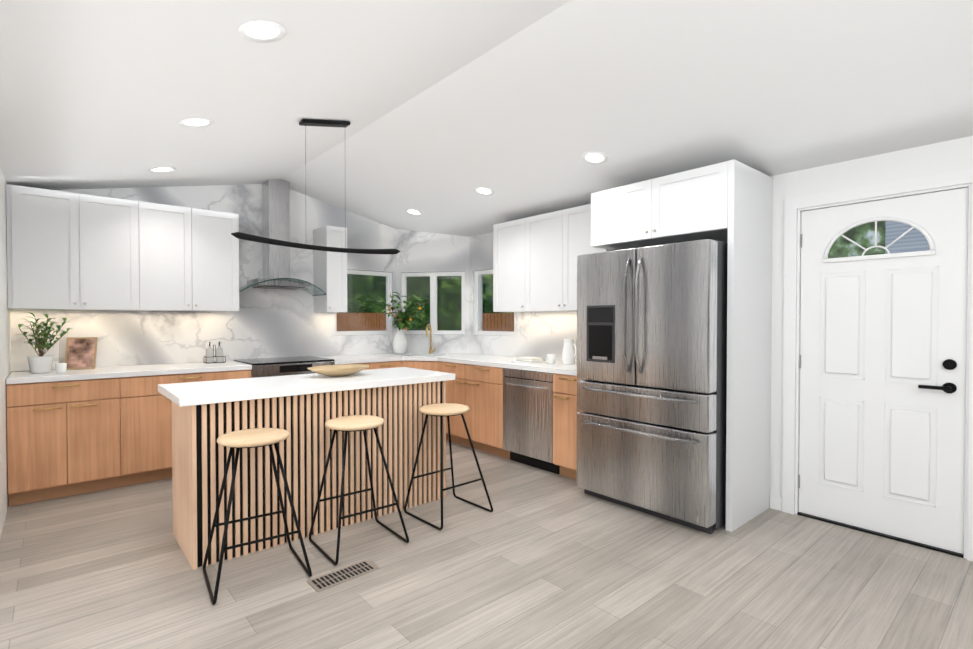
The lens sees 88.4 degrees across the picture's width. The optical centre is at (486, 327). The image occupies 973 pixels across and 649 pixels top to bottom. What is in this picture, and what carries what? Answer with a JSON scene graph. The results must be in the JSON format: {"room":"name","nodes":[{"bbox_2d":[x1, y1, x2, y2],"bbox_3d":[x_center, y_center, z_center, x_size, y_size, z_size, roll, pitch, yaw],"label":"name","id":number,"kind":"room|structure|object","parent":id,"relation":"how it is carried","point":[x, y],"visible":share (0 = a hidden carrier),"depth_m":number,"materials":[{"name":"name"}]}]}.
{"room":"kitchen","nodes":[
{"label":"kitchen","id":0,"kind":"room"},
{"bbox_2d":[0,168,10,537],"bbox_3d":[-3.085,-0.199,3.062,0.150,2.900,2.270,-1,1,-41],"label":"wall","id":1,"kind":"structure","parent":0,"point":[5,327],"depth_m":3.31,"materials":[{"name":"white paint"}]},
{"bbox_2d":[10,184,395,366],"bbox_3d":[-2.456,-0.226,5.009,3.700,2.900,0.150,-1,1,-41],"label":"wall","id":2,"kind":"structure","parent":0,"point":[267,323],"depth_m":4.97,"materials":[{"name":"stone"}]},
{"bbox_2d":[6,184,93,309],"bbox_3d":[-3.380,-0.586,3.869,0.460,0.892,0.350,-1,1,-41],"label":"upper cabinet","id":3,"kind":"object","parent":2,"relation":"attached to","point":[70,251],"depth_m":3.74,"materials":[{"name":"white wood"}]},
{"bbox_2d":[90,195,149,310],"bbox_3d":[-3.105,-0.590,4.107,0.493,0.892,0.350,-1,1,-41],"label":"upper cabinet","id":4,"kind":"object","parent":2,"relation":"attached to","point":[119,228],"depth_m":4.02,"materials":[{"name":"white wood"}]},
{"bbox_2d":[150,203,201,310],"bbox_3d":[-2.819,-0.593,4.355,0.492,0.892,0.350,-1,1,-41],"label":"upper cabinet","id":5,"kind":"object","parent":2,"relation":"attached to","point":[175,231],"depth_m":4.27,"materials":[{"name":"white wood"}]},
{"bbox_2d":[202,209,238,311],"bbox_3d":[-2.553,-0.596,4.585,0.436,0.892,0.350,-1,1,-41],"label":"upper cabinet","id":6,"kind":"object","parent":2,"relation":"attached to","point":[220,249],"depth_m":4.50,"materials":[{"name":"white wood"}]},
{"bbox_2d":[239,179,326,295],"bbox_3d":[-2.037,-0.918,4.944,0.820,1.175,0.477,-1,1,-41],"label":"range hood","id":7,"kind":"object","parent":2,"relation":"attached to","point":[276,226],"visible":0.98,"depth_m":4.96,"materials":[{"name":"silver metal"}]},
{"bbox_2d":[313,225,346,312],"bbox_3d":[-1.664,-0.607,5.338,0.225,0.892,0.376,-1,1,-41],"label":"upper cabinet","id":8,"kind":"object","parent":2,"relation":"attached to","point":[329,274],"visible":1,"depth_m":5.23,"materials":[{"name":"white wood"}]},
{"bbox_2d":[334,269,392,334],"bbox_3d":[-1.448,-0.288,5.849,0.741,0.746,0.099,-1,1,-41],"label":"window","id":9,"kind":"structure","parent":2,"relation":"in","point":[388,288],"depth_m":5.92,"materials":[{"name":"white"}]},
{"bbox_2d":[396,229,468,353],"bbox_3d":[-0.638,-0.242,6.084,0.909,2.900,0.150,0,1,9],"label":"wall","id":10,"kind":"structure","parent":0,"point":[420,252],"depth_m":6.00,"materials":[{"name":"stone"}]},
{"bbox_2d":[402,272,464,333],"bbox_3d":[-0.642,-0.291,6.059,0.786,0.746,0.099,0,1,9],"label":"window","id":11,"kind":"structure","parent":10,"relation":"in","point":[434,324],"depth_m":6.04,"materials":[{"name":"white"}]},
{"bbox_2d":[0,440,972,648],"bbox_3d":[-0.701,1.327,1.279,7.280,0.100,8.220,-1,1,-41],"label":"floor","id":12,"kind":"structure","parent":0,"point":[537,558],"depth_m":2.47,"materials":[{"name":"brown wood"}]},
{"bbox_2d":[6,377,121,505],"bbox_3d":[-3.229,0.810,3.840,0.624,0.860,0.620,-1,1,-41],"label":"base cabinet","id":13,"kind":"object","parent":12,"relation":"on","point":[70,432],"depth_m":3.60,"materials":[{"name":"brown wood"}]},
{"bbox_2d":[6,361,251,384],"bbox_3d":[-2.868,0.356,4.139,1.569,0.040,0.632,-1,1,-41],"label":"countertop","id":14,"kind":"structure","parent":13,"relation":"on","point":[99,373],"depth_m":3.93,"materials":[{"name":"white stone"}]},
{"bbox_2d":[10,328,58,371],"bbox_3d":[-3.541,0.170,3.915,0.290,0.334,0.091,-1,1,-41],"label":"marble board","id":15,"kind":"object","parent":14,"relation":"on","point":[20,351],"visible":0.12,"depth_m":3.87,"materials":[{"name":"white stone"}]},
{"bbox_2d":[17,312,72,372],"bbox_3d":[-3.335,0.114,3.774,0.330,0.453,0.387,-1,1,-41],"label":"potted plant","id":16,"kind":"object","parent":14,"relation":"on","point":[41,362],"visible":1,"depth_m":3.73,"materials":[{"name":"green plant"}]},
{"bbox_2d":[55,363,66,372],"bbox_3d":[-3.198,0.305,3.758,0.068,0.070,0.068,-1,1,-41],"label":"cup","id":17,"kind":"object","parent":14,"relation":"on","point":[60,367],"visible":1,"depth_m":3.74,"materials":[{"name":"white ceramic"}]},
{"bbox_2d":[65,337,97,369],"bbox_3d":[-3.285,0.208,4.060,0.200,0.254,0.118,0,1,-23],"label":"photo frame","id":18,"kind":"object","parent":14,"relation":"on","point":[80,352],"visible":0.92,"depth_m":4.04,"materials":[{"name":"brown wood"}]},
{"bbox_2d":[204,342,225,363],"bbox_3d":[-2.516,0.230,4.627,0.165,0.195,0.086,-1,1,-41],"label":"soap dispensers","id":19,"kind":"object","parent":14,"relation":"on","point":[210,356],"visible":1,"depth_m":4.61,"materials":[{"name":"white"}]},
{"bbox_2d":[122,369,251,485],"bbox_3d":[-2.636,0.803,4.354,0.945,0.860,0.620,-1,1,-41],"label":"base cabinet","id":20,"kind":"object","parent":12,"relation":"on","point":[146,413],"depth_m":3.94,"materials":[{"name":"brown wood"}]},
{"bbox_2d":[203,428,311,604],"bbox_3d":[-1.173,0.903,2.544,0.445,0.708,0.423,-1,1,-35],"label":"bar stool","id":21,"kind":"object","parent":12,"relation":"on","point":[251,438],"visible":1,"depth_m":2.52,"materials":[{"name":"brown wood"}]},
{"bbox_2d":[234,356,334,377],"bbox_3d":[-1.960,0.769,4.879,0.756,0.912,0.677,-1,1,-41],"label":"range","id":22,"kind":"object","parent":12,"relation":"on","point":[277,366],"visible":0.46,"depth_m":4.65,"materials":[{"name":"silver metal"}]},
{"bbox_2d":[172,383,445,569],"bbox_3d":[-1.098,0.817,3.334,1.620,0.860,0.582,-1,1,-41],"label":"kitchen island","id":23,"kind":"object","parent":12,"relation":"on","point":[301,409],"depth_m":2.96,"materials":[{"name":"brown wood"}]},
{"bbox_2d":[158,367,454,406],"bbox_3d":[-1.112,0.365,3.344,1.740,0.044,0.700,-1,1,-41],"label":"island countertop","id":24,"kind":"structure","parent":23,"relation":"on","point":[273,387],"depth_m":3.04,"materials":[{"name":"white stone"}]},
{"bbox_2d":[307,364,368,376],"bbox_3d":[-1.036,0.307,3.515,0.442,0.064,0.307,-1,1,-41],"label":"bowl","id":25,"kind":"object","parent":24,"relation":"on","point":[338,370],"visible":1,"depth_m":3.46,"materials":[{"name":"beige wood"}]},
{"bbox_2d":[306,559,379,591],"bbox_3d":[-0.724,1.256,2.542,0.344,0.004,0.140,-1,1,-41],"label":"floor vent","id":26,"kind":"object","parent":12,"relation":"in","point":[336,577],"visible":1,"depth_m":2.53,"materials":[{"name":"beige metal"}]},
{"bbox_2d":[309,415,408,565],"bbox_3d":[-0.747,0.898,2.912,0.459,0.708,0.437,-1,1,-41],"label":"bar stool","id":27,"kind":"object","parent":12,"relation":"on","point":[351,423],"visible":1,"depth_m":2.90,"materials":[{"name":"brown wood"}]},
{"bbox_2d":[334,361,386,369],"bbox_3d":[-1.410,0.788,5.415,0.767,0.860,0.620,-1,1,-41],"label":"base cabinet","id":28,"kind":"object","parent":12,"relation":"on","point":[372,364],"depth_m":5.23,"materials":[{"name":"brown wood"}]},
{"bbox_2d":[387,353,446,439],"bbox_3d":[-0.701,0.783,5.726,1.042,0.860,1.083,-1,1,-41],"label":"base cabinet","id":29,"kind":"object","parent":12,"relation":"on","point":[440,366],"depth_m":5.38,"materials":[{"name":"brown wood"}]},
{"bbox_2d":[321,353,402,364],"bbox_3d":[-1.277,0.336,5.517,1.110,0.040,0.632,-1,1,-41],"label":"countertop","id":30,"kind":"structure","parent":29,"relation":"on","point":[362,358],"depth_m":5.27,"materials":[{"name":"white stone"}]},
{"bbox_2d":[404,403,492,529],"bbox_3d":[-0.255,0.892,3.357,0.456,0.708,0.433,-1,1,-41],"label":"bar stool","id":31,"kind":"object","parent":12,"relation":"on","point":[441,410],"visible":0.96,"depth_m":3.36,"materials":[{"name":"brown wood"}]},
{"bbox_2d":[447,361,526,458],"bbox_3d":[0.050,0.791,5.181,0.620,0.860,1.022,-1,1,-41],"label":"base cabinet","id":32,"kind":"object","parent":12,"relation":"on","point":[475,386],"depth_m":4.86,"materials":[{"name":"brown wood"}]},
{"bbox_2d":[399,353,576,376],"bbox_3d":[-0.015,0.342,5.098,0.819,0.040,2.912,-1,1,-41],"label":"countertop","id":33,"kind":"structure","parent":32,"relation":"on","point":[459,358],"depth_m":4.88,"materials":[{"name":"white stone"}]},
{"bbox_2d":[378,290,426,353],"bbox_3d":[-0.928,-0.065,5.768,0.572,0.753,0.526,-1,1,-41],"label":"vase","id":34,"kind":"object","parent":33,"relation":"on","point":[400,343],"visible":1,"depth_m":5.78,"materials":[{"name":"white ceramic"}]},
{"bbox_2d":[426,324,435,353],"bbox_3d":[-0.670,0.132,5.872,0.181,0.356,0.144,-1,1,-41],"label":"brass faucet","id":35,"kind":"object","parent":33,"relation":"on","point":[430,349],"visible":1,"depth_m":5.93,"materials":[{"name":"brown metal"}]},
{"bbox_2d":[511,356,546,363],"bbox_3d":[0.401,0.304,4.713,0.220,0.045,0.270,-1,1,-41],"label":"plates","id":36,"kind":"object","parent":33,"relation":"on","point":[530,360],"visible":0.96,"depth_m":4.64,"materials":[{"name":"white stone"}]},
{"bbox_2d":[546,354,554,363],"bbox_3d":[0.574,0.287,4.525,0.100,0.085,0.076,-1,1,-41],"label":"mug","id":37,"kind":"object","parent":33,"relation":"on","point":[550,358],"visible":1,"depth_m":4.50,"materials":[{"name":"white ceramic"}]},
{"bbox_2d":[562,339,576,364],"bbox_3d":[0.745,0.218,4.466,0.116,0.225,0.147,-1,1,-41],"label":"pitcher","id":38,"kind":"object","parent":33,"relation":"on","point":[568,353],"visible":1,"depth_m":4.43,"materials":[{"name":"white ceramic"}]},
{"bbox_2d":[503,368,559,473],"bbox_3d":[0.556,0.804,4.543,0.656,0.853,0.598,-1,1,-41],"label":"dishwasher","id":39,"kind":"object","parent":12,"relation":"on","point":[527,418],"visible":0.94,"depth_m":4.34,"materials":[{"name":"grey metal"}]},
{"bbox_2d":[552,373,580,478],"bbox_3d":[0.897,0.805,4.203,0.620,0.860,0.354,-1,1,-41],"label":"base cabinet","id":40,"kind":"object","parent":12,"relation":"on","point":[564,396],"depth_m":4.04,"materials":[{"name":"brown wood"}]},
{"bbox_2d":[576,239,727,533],"bbox_3d":[1.264,0.357,3.561,0.863,1.775,0.990,-1,1,-41],"label":"refrigerator","id":41,"kind":"object","parent":12,"relation":"on","point":[651,370],"visible":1,"depth_m":3.20,"materials":[{"name":"grey metal"}]},
{"bbox_2d":[591,159,772,531],"bbox_3d":[1.370,0.108,3.638,0.633,2.270,1.070,-1,1,-41],"label":"cabinet","id":42,"kind":"object","parent":12,"relation":"on","point":[729,202],"visible":1,"depth_m":3.25,"materials":[{"name":"white wood"}]},
{"bbox_2d":[0,0,972,236],"bbox_3d":[-0.701,-1.280,1.242,7.280,0.627,8.220,-1,1,-41],"label":"ceiling","id":43,"kind":"structure","parent":0,"point":[445,108],"depth_m":2.65,"materials":[{"name":"white paint"}]},
{"bbox_2d":[149,167,175,172],"bbox_3d":[-2.530,-1.232,3.905,0.181,0.044,0.184,-1,1,-41],"label":"recessed light","id":44,"kind":"object","parent":43,"relation":"in","point":[161,169],"visible":0.98,"depth_m":3.91,"materials":[{"name":"white plastic"}]},
{"bbox_2d":[179,117,213,127],"bbox_3d":[-1.724,-1.218,2.976,0.181,0.044,0.184,-1,1,-41],"label":"recessed light","id":45,"kind":"object","parent":43,"relation":"in","point":[196,122],"visible":0.98,"depth_m":2.97,"materials":[{"name":"white plastic"}]},
{"bbox_2d":[238,20,285,42],"bbox_3d":[-0.913,-1.205,2.039,0.181,0.044,0.184,-1,1,-41],"label":"recessed light","id":46,"kind":"object","parent":43,"relation":"in","point":[263,31],"visible":1,"depth_m":2.04,"materials":[{"name":"white plastic"}]},
{"bbox_2d":[231,228,400,253],"bbox_3d":[-1.094,-0.590,3.346,1.145,0.166,0.080,-1,1,-41],"label":"pendant light","id":47,"kind":"object","parent":43,"relation":"hanging from","point":[244,236],"depth_m":3.28,"materials":[{"name":"black metal"}]},
{"bbox_2d":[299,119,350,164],"bbox_3d":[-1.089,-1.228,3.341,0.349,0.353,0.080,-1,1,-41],"label":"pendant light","id":48,"kind":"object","parent":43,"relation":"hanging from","point":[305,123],"depth_m":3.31,"materials":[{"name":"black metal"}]},
{"bbox_2d":[405,209,421,215],"bbox_3d":[-0.776,-1.232,5.345,0.181,0.044,0.184,-1,1,-41],"label":"recessed light","id":49,"kind":"object","parent":43,"relation":"in","point":[415,212],"visible":1,"depth_m":5.35,"materials":[{"name":"white plastic"}]},
{"bbox_2d":[474,187,493,195],"bbox_3d":[-0.023,-1.220,4.476,0.181,0.044,0.184,-1,1,-41],"label":"recessed light","id":50,"kind":"object","parent":43,"relation":"in","point":[485,191],"visible":1,"depth_m":4.48,"materials":[{"name":"white plastic"}]},
{"bbox_2d":[581,151,607,163],"bbox_3d":[0.769,-1.207,3.562,0.181,0.044,0.184,-1,1,-41],"label":"recessed light","id":51,"kind":"object","parent":43,"relation":"in","point":[593,157],"visible":1,"depth_m":3.56,"materials":[{"name":"white plastic"}]},
{"bbox_2d":[469,136,972,496],"bbox_3d":[2.143,-0.203,3.343,0.150,2.900,7.250,-1,1,-41],"label":"wall","id":52,"kind":"structure","parent":0,"point":[954,155],"depth_m":3.41,"materials":[{"name":"white paint"}]},
{"bbox_2d":[473,269,514,335],"bbox_3d":[0.107,-0.286,5.654,0.099,0.746,0.706,-1,1,-41],"label":"window","id":53,"kind":"structure","parent":52,"relation":"in","point":[477,303],"depth_m":5.88,"materials":[{"name":"white"}]},
{"bbox_2d":[493,220,516,311],"bbox_3d":[0.368,-0.599,5.000,0.350,0.886,0.515,-1,1,-41],"label":"upper cabinet","id":54,"kind":"object","parent":52,"relation":"attached to","point":[504,234],"depth_m":4.96,"materials":[{"name":"white wood"}]},
{"bbox_2d":[517,211,556,311],"bbox_3d":[0.650,-0.594,4.675,0.350,0.886,0.572,-1,1,-41],"label":"upper cabinet","id":55,"kind":"object","parent":52,"relation":"attached to","point":[534,263],"depth_m":4.63,"materials":[{"name":"white wood"}]},
{"bbox_2d":[557,204,614,311],"bbox_3d":[0.932,-0.590,4.349,0.350,0.886,0.515,-1,1,-41],"label":"upper cabinet","id":56,"kind":"object","parent":52,"relation":"attached to","point":[573,224],"depth_m":4.33,"materials":[{"name":"white wood"}]},
{"bbox_2d":[770,495,781,510],"bbox_3d":[3.205,1.221,2.010,0.012,0.090,3.812,-1,1,-41],"label":"baseboard","id":57,"kind":"structure","parent":52,"relation":"attached to","point":[775,502],"depth_m":3.42,"materials":[{"name":"white"}]},
{"bbox_2d":[782,169,972,561],"bbox_3d":[2.385,0.199,3.056,0.168,2.105,0.980,-1,1,-41],"label":"door frame","id":58,"kind":"structure","parent":52,"relation":"attached to","point":[791,332],"depth_m":3.22,"materials":[{"name":"white wood"}]},
{"bbox_2d":[798,188,968,553],"bbox_3d":[2.344,0.237,3.022,0.102,2.000,0.802,-1,1,-41],"label":"entry door","id":59,"kind":"structure","parent":52,"relation":"in","point":[883,340],"depth_m":2.98,"materials":[{"name":"white wood"}]},
{"label":"outside","id":60,"kind":"structure","parent":0,"visible":0},
{"bbox_2d":[337,274,513,331],"bbox_3d":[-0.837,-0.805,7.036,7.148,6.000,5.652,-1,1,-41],"label":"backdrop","id":61,"kind":"structure","parent":60,"point":[423,322],"depth_m":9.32,"materials":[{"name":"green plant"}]}
]}

